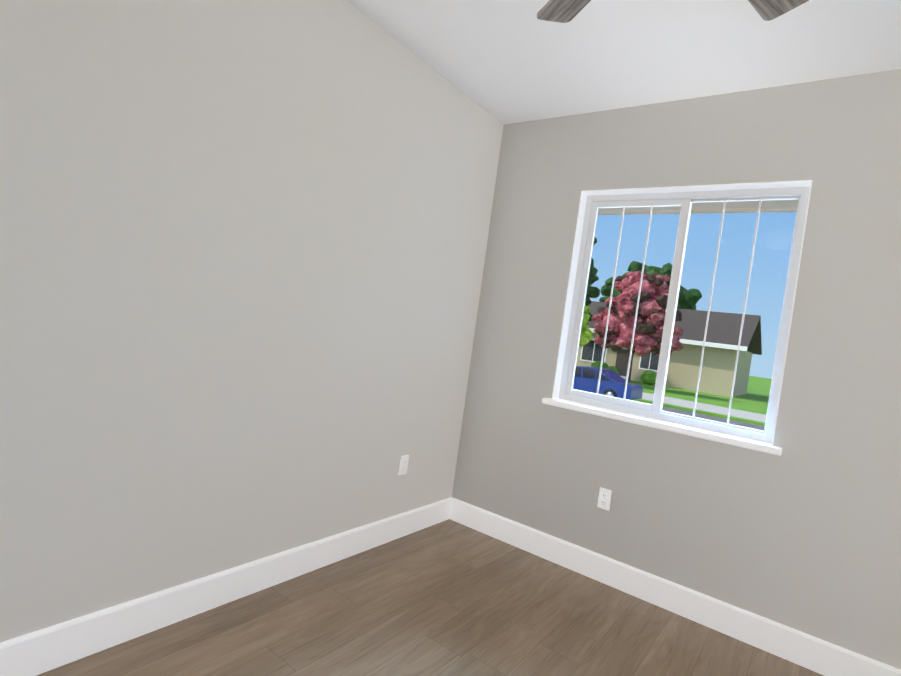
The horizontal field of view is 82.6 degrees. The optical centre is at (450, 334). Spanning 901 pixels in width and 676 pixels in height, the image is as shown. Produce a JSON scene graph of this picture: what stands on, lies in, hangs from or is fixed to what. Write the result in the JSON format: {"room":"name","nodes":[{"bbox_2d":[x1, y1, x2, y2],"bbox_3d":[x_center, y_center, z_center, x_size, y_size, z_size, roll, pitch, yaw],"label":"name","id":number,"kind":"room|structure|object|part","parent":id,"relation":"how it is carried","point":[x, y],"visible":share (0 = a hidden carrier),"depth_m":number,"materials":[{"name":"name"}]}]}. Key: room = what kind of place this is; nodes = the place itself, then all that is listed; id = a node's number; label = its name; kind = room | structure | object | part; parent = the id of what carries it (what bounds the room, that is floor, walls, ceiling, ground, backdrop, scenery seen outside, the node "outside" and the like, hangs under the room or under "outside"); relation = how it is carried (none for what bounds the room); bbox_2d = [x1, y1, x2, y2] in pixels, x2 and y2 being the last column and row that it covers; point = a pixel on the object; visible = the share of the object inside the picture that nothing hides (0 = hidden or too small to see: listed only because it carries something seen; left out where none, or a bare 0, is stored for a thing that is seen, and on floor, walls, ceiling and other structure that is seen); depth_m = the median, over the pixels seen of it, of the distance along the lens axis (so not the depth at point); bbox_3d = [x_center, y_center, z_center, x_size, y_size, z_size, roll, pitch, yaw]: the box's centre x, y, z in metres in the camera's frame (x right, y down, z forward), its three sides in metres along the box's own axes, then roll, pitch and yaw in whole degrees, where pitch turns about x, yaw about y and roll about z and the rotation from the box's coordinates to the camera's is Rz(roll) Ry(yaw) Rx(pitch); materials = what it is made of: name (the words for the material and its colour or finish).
{"room":"empty bedroom","nodes":[
{"label":"empty bedroom","id":0,"kind":"room"},
{"bbox_2d":[0,0,503,642],"bbox_3d":[-0.928,-0.211,2.150,0.150,2.740,3.564,9,1,36],"label":"wall","id":1,"kind":"structure","parent":0,"point":[242,250],"depth_m":2.03,"materials":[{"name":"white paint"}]},
{"bbox_2d":[0,497,452,675],"bbox_3d":[-0.926,1.097,2.279,0.016,0.145,3.174,9,1,36],"label":"baseboard","id":2,"kind":"structure","parent":1,"relation":"attached to","point":[38,652],"depth_m":2.08,"materials":[{"name":"white wood"}]},
{"bbox_2d":[399,455,408,474],"bbox_3d":[-0.281,0.790,3.095,0.010,0.115,0.070,9,1,36],"label":"electrical outlet","id":3,"kind":"object","parent":1,"relation":"attached to","point":[403,465],"visible":1,"depth_m":3.09,"materials":[{"name":"white plastic"}]},
{"bbox_2d":[36,519,823,675],"bbox_3d":[0.091,1.388,1.275,3.195,0.120,3.864,9,1,36],"label":"floor","id":4,"kind":"structure","parent":0,"point":[449,597],"depth_m":2.29,"materials":[{"name":"laminate"}]},
{"bbox_2d":[347,0,900,124],"bbox_3d":[0.485,-1.459,1.228,3.195,0.150,3.864,9,1,36],"label":"ceiling","id":5,"kind":"structure","parent":0,"point":[503,62],"depth_m":2.42,"materials":[{"name":"white paint"}]},
{"bbox_2d":[537,0,808,22],"bbox_3d":[0.624,-1.146,1.251,1.230,0.433,1.284,9,1,36],"label":"fan","id":6,"kind":"object","parent":5,"relation":"hanging from","point":[563,11],"visible":1,"depth_m":1.77,"materials":[{"name":"brown wood"}]},
{"bbox_3d":[0.456,-1.147,1.653,0.142,0.008,0.521,-4,5,-18],"label":"blade","id":7,"kind":"part","parent":6,"relation":"part of","materials":[{"name":"brown wood"}]},
{"bbox_3d":[0.899,-1.083,1.515,0.521,0.008,0.142,7,-10,-37],"label":"blade","id":8,"kind":"part","parent":6,"relation":"part of","materials":[{"name":"brown wood"}]},
{"bbox_2d":[452,69,900,669],"bbox_3d":[1.376,0.098,2.750,3.195,2.740,0.150,9,1,36],"label":"wall","id":9,"kind":"structure","parent":0,"point":[802,531],"depth_m":2.58,"materials":[{"name":"white paint"}]},
{"bbox_2d":[597,487,611,510],"bbox_3d":[0.882,0.944,2.939,0.070,0.115,0.010,9,1,36],"label":"electrical outlet","id":10,"kind":"object","parent":9,"relation":"attached to","point":[604,498],"visible":1,"depth_m":2.94,"materials":[{"name":"white plastic"}]},
{"bbox_2d":[542,398,781,455],"bbox_3d":[1.107,0.488,2.851,1.250,0.034,0.160,9,1,36],"label":"window sill","id":11,"kind":"structure","parent":9,"relation":"attached to","point":[751,444],"depth_m":2.73,"materials":[{"name":"white wood"}]},
{"bbox_2d":[449,498,900,675],"bbox_3d":[1.149,1.378,2.704,2.863,0.145,0.016,9,1,36],"label":"baseboard","id":12,"kind":"structure","parent":9,"relation":"attached to","point":[815,654],"depth_m":2.65,"materials":[{"name":"white wood"}]},
{"bbox_2d":[552,180,812,445],"bbox_3d":[1.227,-0.163,2.880,1.220,1.348,0.151,9,1,36],"label":"window","id":13,"kind":"structure","parent":9,"relation":"in","point":[803,194],"depth_m":2.89,"materials":[{"name":"white plastic"}]},
{"bbox_3d":[1.034,-0.192,3.056,0.498,1.148,0.003,9,1,36],"label":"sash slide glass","id":14,"kind":"part","parent":13,"relation":"part of","materials":[{"name":"clear glass"}]},
{"bbox_3d":[1.038,-0.192,3.053,0.572,1.212,0.026,9,1,36],"label":"sliding window sash","id":15,"kind":"part","parent":13,"relation":"part of","materials":[{"name":"white plastic"}]},
{"bbox_3d":[1.484,-0.125,2.761,0.512,1.200,0.003,9,1,36],"label":"sash fixed glass","id":16,"kind":"part","parent":13,"relation":"part of","materials":[{"name":"clear glass"}]},
{"bbox_3d":[1.472,-0.127,2.770,0.554,1.212,0.026,9,1,36],"label":"fixed window sash","id":17,"kind":"part","parent":13,"relation":"part of","materials":[{"name":"white plastic"}]},
{"bbox_2d":[598,200,797,214],"bbox_3d":[1.754,-0.930,3.051,5.895,0.250,0.640,9,1,36],"label":"roof eave","id":18,"kind":"object","parent":9,"relation":"attached to","point":[731,207],"depth_m":3.34,"materials":[{"name":"beige"}]},
{"label":"outside","id":19,"kind":"structure","parent":0,"visible":0},
{"bbox_2d":[637,401,764,430],"bbox_3d":[-1.091,2.180,19.235,220.000,0.300,22.850,9,1,36],"label":"ground","id":20,"kind":"structure","parent":19,"point":[717,419],"depth_m":22.71,"materials":[{"name":"grey concrete"}]},
{"bbox_2d":[579,304,592,347],"bbox_3d":[3.535,0.317,18.218,2.733,4.695,1.662,9,1,36],"label":"tree","id":21,"kind":"object","parent":20,"relation":"on","point":[584,329],"depth_m":17.62,"materials":[{"name":"green plant"}]},
{"bbox_2d":[573,366,642,399],"bbox_3d":[6.650,2.290,24.659,4.610,1.430,2.100,9,1,36],"label":"car","id":22,"kind":"object","parent":20,"relation":"on","point":[588,377],"depth_m":23.56,"materials":[{"name":"blue paint"}]},
{"bbox_2d":[630,376,771,425],"bbox_3d":[39.799,6.691,75.469,220.000,0.750,116.500,9,1,36],"label":"ground","id":23,"kind":"structure","parent":19,"point":[754,398],"depth_m":26.47,"materials":[{"name":"green plant"}]},
{"bbox_2d":[585,237,599,324],"bbox_3d":[7.160,-2.743,34.276,5.351,10.325,3.755,9,1,36],"label":"tree","id":24,"kind":"object","parent":23,"relation":"on","point":[594,293],"depth_m":33.19,"materials":[{"name":"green plant"}]},
{"bbox_2d":[591,361,607,368],"bbox_3d":[10.317,2.400,35.502,1.249,1.074,1.319,9,1,36],"label":"bush","id":25,"kind":"object","parent":23,"relation":"on","point":[599,363],"depth_m":35.15,"materials":[{"name":"green plant"}]},
{"bbox_2d":[606,366,618,373],"bbox_3d":[10.993,2.600,35.088,0.989,0.868,1.038,9,1,36],"label":"bush","id":26,"kind":"object","parent":23,"relation":"on","point":[613,368],"depth_m":34.83,"materials":[{"name":"green plant"}]},
{"bbox_2d":[592,271,682,381],"bbox_3d":[10.754,-0.341,29.699,5.266,6.702,2.903,9,1,36],"label":"tree","id":27,"kind":"object","parent":23,"relation":"on","point":[623,306],"depth_m":29.01,"materials":[{"name":"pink plant"}]},
{"bbox_2d":[640,370,656,384],"bbox_3d":[12.986,2.855,33.503,1.161,1.022,1.190,9,1,36],"label":"bush","id":28,"kind":"object","parent":23,"relation":"on","point":[645,378],"depth_m":33.12,"materials":[{"name":"green plant"}]},
{"bbox_2d":[599,261,701,309],"bbox_3d":[17.653,-1.653,47.076,9.123,10.628,6.224,9,1,36],"label":"tree","id":29,"kind":"object","parent":23,"relation":"on","point":[690,296],"depth_m":45.63,"materials":[{"name":"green plant"}]},
{"bbox_2d":[576,301,761,396],"bbox_3d":[12.281,0.238,41.164,21.100,5.600,9.130,9,1,36],"label":"house","id":30,"kind":"structure","parent":23,"relation":"on","point":[713,372],"depth_m":34.10,"materials":[{"name":"beige paint"}]}
]}

